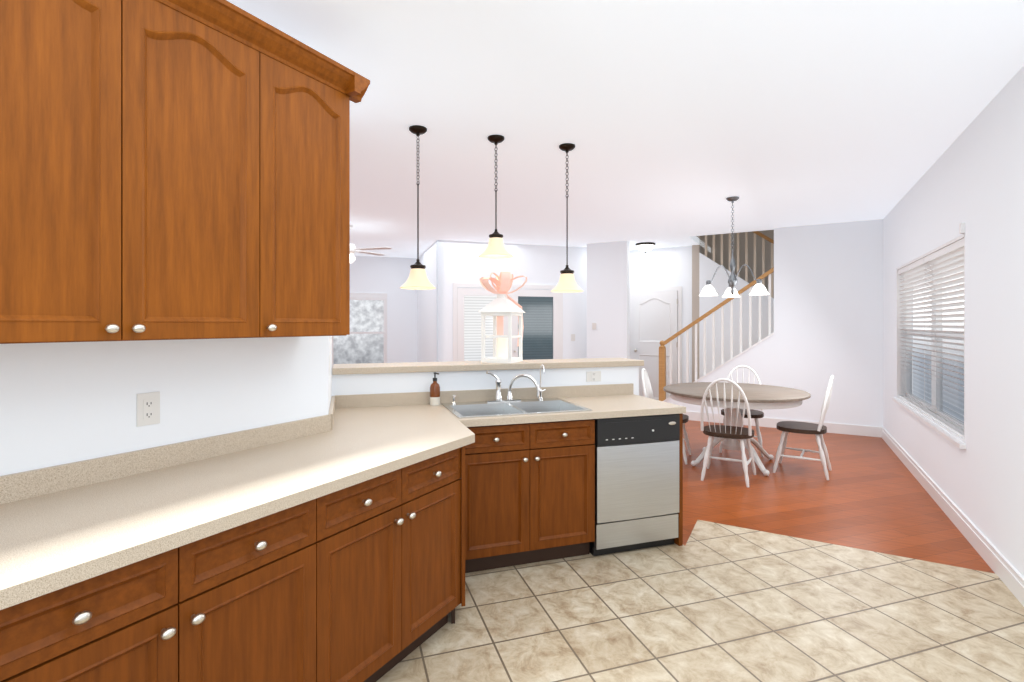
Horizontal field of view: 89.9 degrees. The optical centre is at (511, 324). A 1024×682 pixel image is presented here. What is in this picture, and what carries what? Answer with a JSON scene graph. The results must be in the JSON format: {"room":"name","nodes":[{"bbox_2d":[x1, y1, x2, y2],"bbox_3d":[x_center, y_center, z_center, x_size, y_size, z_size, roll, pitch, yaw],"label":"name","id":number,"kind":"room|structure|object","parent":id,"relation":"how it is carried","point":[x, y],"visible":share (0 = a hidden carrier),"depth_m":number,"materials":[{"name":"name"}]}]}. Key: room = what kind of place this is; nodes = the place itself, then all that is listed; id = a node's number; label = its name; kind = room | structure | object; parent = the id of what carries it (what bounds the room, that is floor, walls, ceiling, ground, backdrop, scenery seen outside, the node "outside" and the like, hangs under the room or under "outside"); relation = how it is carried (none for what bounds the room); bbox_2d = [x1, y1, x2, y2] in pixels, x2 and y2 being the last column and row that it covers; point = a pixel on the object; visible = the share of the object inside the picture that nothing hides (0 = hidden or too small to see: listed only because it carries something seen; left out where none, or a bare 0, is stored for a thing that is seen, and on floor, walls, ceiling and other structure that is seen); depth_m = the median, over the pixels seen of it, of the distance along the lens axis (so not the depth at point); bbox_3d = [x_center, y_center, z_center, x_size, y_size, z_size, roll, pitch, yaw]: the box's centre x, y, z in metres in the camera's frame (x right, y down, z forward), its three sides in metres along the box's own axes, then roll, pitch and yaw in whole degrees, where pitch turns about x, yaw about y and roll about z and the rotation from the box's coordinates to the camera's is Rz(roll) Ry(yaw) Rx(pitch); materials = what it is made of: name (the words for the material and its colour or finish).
{"room":"kitchen","nodes":[
{"label":"kitchen","id":0,"kind":"room"},
{"bbox_2d":[0,66,1023,606],"bbox_3d":[-0.868,-1.150,6.610,10.722,5.200,15.420,0,0,30],"label":"wall","id":1,"kind":"structure","parent":0,"point":[834,306],"depth_m":3.72,"materials":[{"name":"white paint"}]},
{"bbox_2d":[0,0,267,343],"bbox_3d":[-1.302,-0.524,1.610,0.333,1.148,0.888,0,0,30],"label":"upper cabinet","id":2,"kind":"object","parent":1,"relation":"attached to","point":[174,169],"depth_m":1.55,"materials":[{"name":"brown wood"}]},
{"bbox_2d":[136,392,159,426],"bbox_3d":[-1.333,0.310,1.883,0.008,0.118,0.075,0,0,30],"label":"outlet","id":3,"kind":"object","parent":1,"relation":"attached to","point":[147,408],"visible":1,"depth_m":1.88,"materials":[{"name":"white plastic"}]},
{"bbox_2d":[268,28,355,336],"bbox_3d":[-0.972,-0.524,2.182,0.333,1.148,0.433,0,0,30],"label":"upper cabinet","id":4,"kind":"object","parent":1,"relation":"attached to","point":[310,96],"depth_m":2.10,"materials":[{"name":"brown wood"}]},
{"bbox_2d":[332,293,386,367],"bbox_3d":[-3.016,0.195,10.113,1.130,1.630,0.044,0,0,-18],"label":"window","id":5,"kind":"structure","parent":1,"relation":"in","point":[365,341],"depth_m":10.16,"materials":[{"name":"white"}]},
{"bbox_2d":[332,358,643,374],"bbox_3d":[-0.115,0.299,3.776,2.270,0.042,0.360,0,0,-18],"label":"bar","id":6,"kind":"object","parent":1,"relation":"on","point":[373,368],"visible":0.98,"depth_m":3.61,"materials":[{"name":"laminate"}]},
{"bbox_2d":[479,271,526,362],"bbox_3d":[-0.075,-0.051,3.787,0.369,0.657,0.362,0,0,30],"label":"lantern","id":7,"kind":"object","parent":6,"relation":"on","point":[501,305],"visible":1,"depth_m":3.73,"materials":[{"name":"white"}]},
{"bbox_2d":[453,283,562,360],"bbox_3d":[-0.038,0.390,8.570,1.299,2.120,1.440,0,0,30],"label":"door frame","id":8,"kind":"structure","parent":1,"relation":"attached to","point":[543,324],"depth_m":8.59,"materials":[{"name":"white wood"}]},
{"bbox_2d":[586,371,600,381],"bbox_3d":[0.613,0.390,3.849,0.120,0.075,0.008,0,0,-18],"label":"outlet","id":9,"kind":"object","parent":1,"relation":"attached to","point":[593,375],"visible":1,"depth_m":3.85,"materials":[{"name":"white plastic"}]},
{"bbox_2d":[629,286,681,399],"bbox_3d":[2.521,0.395,9.107,0.940,2.110,0.101,0,0,30],"label":"door","id":10,"kind":"structure","parent":1,"relation":"attached to","point":[655,316],"depth_m":9.13,"materials":[{"name":"white wood"}]},
{"bbox_2d":[897,223,964,442],"bbox_3d":[3.796,0.062,4.638,0.213,1.535,2.536,0,0,30],"label":"window","id":11,"kind":"structure","parent":1,"relation":"in","point":[936,394],"depth_m":4.67,"materials":[{"name":"white"}]},
{"bbox_2d":[898,238,963,437],"bbox_3d":[3.776,0.100,4.656,0.144,1.418,2.471,0,0,30],"label":"window blinds","id":12,"kind":"object","parent":11,"relation":"attached to","point":[942,260],"visible":0.81,"depth_m":4.43,"materials":[{"name":"white plastic"}]},
{"bbox_2d":[227,0,1023,257],"bbox_3d":[-0.521,-2.600,6.998,11.100,2.500,16.400,0,0,30],"label":"ceiling","id":13,"kind":"structure","parent":0,"point":[677,123],"depth_m":3.20,"materials":[{"name":"white paint"}]},
{"bbox_2d":[350,225,390,262],"bbox_3d":[-2.207,-1.089,7.037,1.254,0.519,1.217,0,0,30],"label":"room ceiling fan","id":14,"kind":"object","parent":13,"relation":"hanging from","point":[353,249],"visible":0.21,"depth_m":6.95,"materials":[{"name":"white"}]},
{"bbox_2d":[400,125,435,289],"bbox_3d":[-0.648,-0.798,3.538,0.248,1.101,0.248,0,0,30],"label":"pendant light","id":15,"kind":"object","parent":13,"relation":"hanging from","point":[417,279],"visible":1,"depth_m":3.50,"materials":[{"name":"brown metal"}]},
{"bbox_2d":[479,135,512,258],"bbox_3d":[-0.116,-0.918,3.710,0.248,0.861,0.248,0,0,30],"label":"pendant light","id":16,"kind":"object","parent":13,"relation":"hanging from","point":[495,248],"visible":1,"depth_m":3.67,"materials":[{"name":"brown metal"}]},
{"bbox_2d":[551,143,582,292],"bbox_3d":[0.417,-0.798,3.882,0.248,1.101,0.248,0,0,30],"label":"pendant light","id":17,"kind":"object","parent":13,"relation":"hanging from","point":[566,283],"visible":1,"depth_m":3.84,"materials":[{"name":"brown metal"}]},
{"bbox_2d":[635,242,654,252],"bbox_3d":[2.231,-1.270,8.585,0.330,0.159,0.330,0,0,30],"label":"ceiling light","id":18,"kind":"object","parent":13,"relation":"attached to","point":[645,246],"visible":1,"depth_m":8.48,"materials":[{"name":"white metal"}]},
{"bbox_2d":[699,196,768,297],"bbox_3d":[2.399,-0.826,5.506,0.670,1.046,0.648,0,0,30],"label":"chandelier","id":19,"kind":"object","parent":13,"relation":"hanging from","point":[759,288],"visible":1,"depth_m":5.44,"materials":[{"name":"white glass"}]},
{"bbox_2d":[376,520,1023,681],"bbox_3d":[-0.211,1.448,1.092,3.821,0.004,6.280,0,0,30],"label":"tile floor","id":20,"kind":"structure","parent":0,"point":[712,602],"depth_m":2.51,"materials":[{"name":"beige tile"}]},
{"bbox_2d":[0,496,323,681],"bbox_3d":[-1.163,1.014,1.521,0.663,0.872,0.873,0,0,30],"label":"base cabinet","id":21,"kind":"object","parent":20,"relation":"on","point":[245,602],"depth_m":1.39,"materials":[{"name":"brown wood"}]},
{"bbox_2d":[0,383,685,609],"bbox_3d":[-1.037,0.515,1.527,1.950,0.121,6.167,0,0,30],"label":"countertop","id":22,"kind":"structure","parent":21,"relation":"on","point":[64,525],"depth_m":1.76,"materials":[{"name":"laminate"}]},
{"bbox_2d":[430,372,439,405],"bbox_3d":[-0.511,0.427,3.409,0.070,0.216,0.068,0,0,30],"label":"soap bottle","id":23,"kind":"object","parent":22,"relation":"on","point":[435,393],"visible":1,"depth_m":3.38,"materials":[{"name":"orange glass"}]},
{"bbox_2d":[451,365,545,403],"bbox_3d":[-0.078,0.405,3.503,0.484,0.250,0.517,0,0,30],"label":"faucet","id":24,"kind":"object","parent":22,"relation":"on","point":[498,397],"visible":1,"depth_m":3.50,"materials":[{"name":"silver metal"}]},
{"bbox_2d":[441,398,592,418],"bbox_3d":[0.012,0.625,3.316,0.843,0.190,0.563,0,0,-18],"label":"sink","id":25,"kind":"object","parent":22,"relation":"in","point":[475,409],"visible":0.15,"depth_m":3.43,"materials":[{"name":"metal"}]},
{"bbox_2d":[324,448,459,681],"bbox_3d":[-0.735,1.014,2.262,0.663,0.872,0.838,0,0,30],"label":"base cabinet","id":26,"kind":"object","parent":20,"relation":"on","point":[364,581],"depth_m":2.05,"materials":[{"name":"brown wood"}]},
{"bbox_2d":[460,446,464,605],"bbox_3d":[-0.275,1.014,2.681,0.321,0.872,0.370,0,0,30],"label":"base cabinet","id":27,"kind":"object","parent":20,"relation":"on","point":[462,449],"depth_m":2.45,"materials":[{"name":"brown wood"}]},
{"bbox_2d":[465,419,594,572],"bbox_3d":[0.009,1.014,3.327,1.035,0.872,1.052,0,0,30],"label":"base cabinet","id":28,"kind":"object","parent":20,"relation":"on","point":[529,492],"depth_m":3.03,"materials":[{"name":"brown wood"}]},
{"bbox_2d":[590,414,679,555],"bbox_3d":[0.712,1.016,3.528,0.592,0.868,0.621,0,0,-18],"label":"dishwasher","id":29,"kind":"object","parent":20,"relation":"on","point":[636,482],"visible":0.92,"depth_m":3.23,"materials":[{"name":"silver metal"}]},
{"bbox_2d":[674,413,682,545],"bbox_3d":[1.006,1.014,3.650,0.485,0.872,0.440,0,0,30],"label":"base cabinet","id":30,"kind":"object","parent":20,"relation":"on","point":[679,541],"depth_m":3.35,"materials":[{"name":"brown wood"}]},
{"bbox_2d":[683,420,994,573],"bbox_3d":[-0.521,1.475,6.998,11.100,0.050,16.400,0,0,30],"label":"floor","id":31,"kind":"structure","parent":0,"point":[871,494],"depth_m":4.27,"materials":[{"name":"brown wood"}]},
{"bbox_2d":[641,368,690,463],"bbox_3d":[1.677,0.970,5.611,0.498,0.966,0.452,0,0,24],"label":"dining chair","id":32,"kind":"object","parent":31,"relation":"on","point":[647,390],"visible":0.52,"depth_m":5.63,"materials":[{"name":"white wood"}]},
{"bbox_2d":[700,378,755,486],"bbox_3d":[2.037,0.970,4.848,0.452,0.966,0.498,0,0,30],"label":"dining chair","id":33,"kind":"object","parent":31,"relation":"on","point":[725,431],"visible":1,"depth_m":4.74,"materials":[{"name":"white wood"}]},
{"bbox_2d":[663,382,810,475],"bbox_3d":[2.311,1.066,5.363,1.400,0.768,1.400,0,0,30],"label":"dining table","id":34,"kind":"object","parent":31,"relation":"on","point":[759,396],"visible":0.9,"depth_m":5.16,"materials":[{"name":"white wood"}]},
{"bbox_2d":[719,365,763,456],"bbox_3d":[2.657,0.970,5.911,0.466,0.966,0.512,0,0,30],"label":"dining chair","id":35,"kind":"object","parent":31,"relation":"on","point":[756,414],"visible":0.52,"depth_m":5.85,"materials":[{"name":"white wood"}]},
{"bbox_2d":[773,375,833,479],"bbox_3d":[2.877,0.970,5.057,0.498,0.966,0.452,0,0,35],"label":"dining chair","id":36,"kind":"object","parent":31,"relation":"on","point":[819,430],"visible":1,"depth_m":4.98,"materials":[{"name":"white wood"}]},
{"bbox_3d":[3.348,0.751,8.078,2.162,1.396,0.897,0,0,30],"label":"stair steps","id":37,"kind":"structure","parent":0,"visible":0},
{"bbox_2d":[659,253,773,400],"bbox_3d":[3.115,0.151,7.601,1.865,2.273,0.110,0,0,30],"label":"stair railing","id":38,"kind":"object","parent":37,"relation":"on","point":[662,358],"depth_m":7.71,"materials":[{"name":"white wood"}]},
{"bbox_2d":[705,231,773,256],"bbox_3d":[3.896,-1.116,8.340,1.570,2.032,0.080,0,0,30],"label":"stair railing","id":39,"kind":"object","parent":37,"relation":"on","point":[764,237],"depth_m":8.37,"materials":[{"name":"white wood"}]},
{"label":"outside","id":40,"kind":"structure","parent":0,"visible":0},
{"bbox_2d":[913,265,963,422],"bbox_3d":[3.915,0.100,4.582,0.100,2.060,3.118,0,0,30],"label":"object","id":41,"kind":"structure","parent":40,"point":[948,398],"depth_m":4.70,"materials":[{"name":"black"}]}
]}

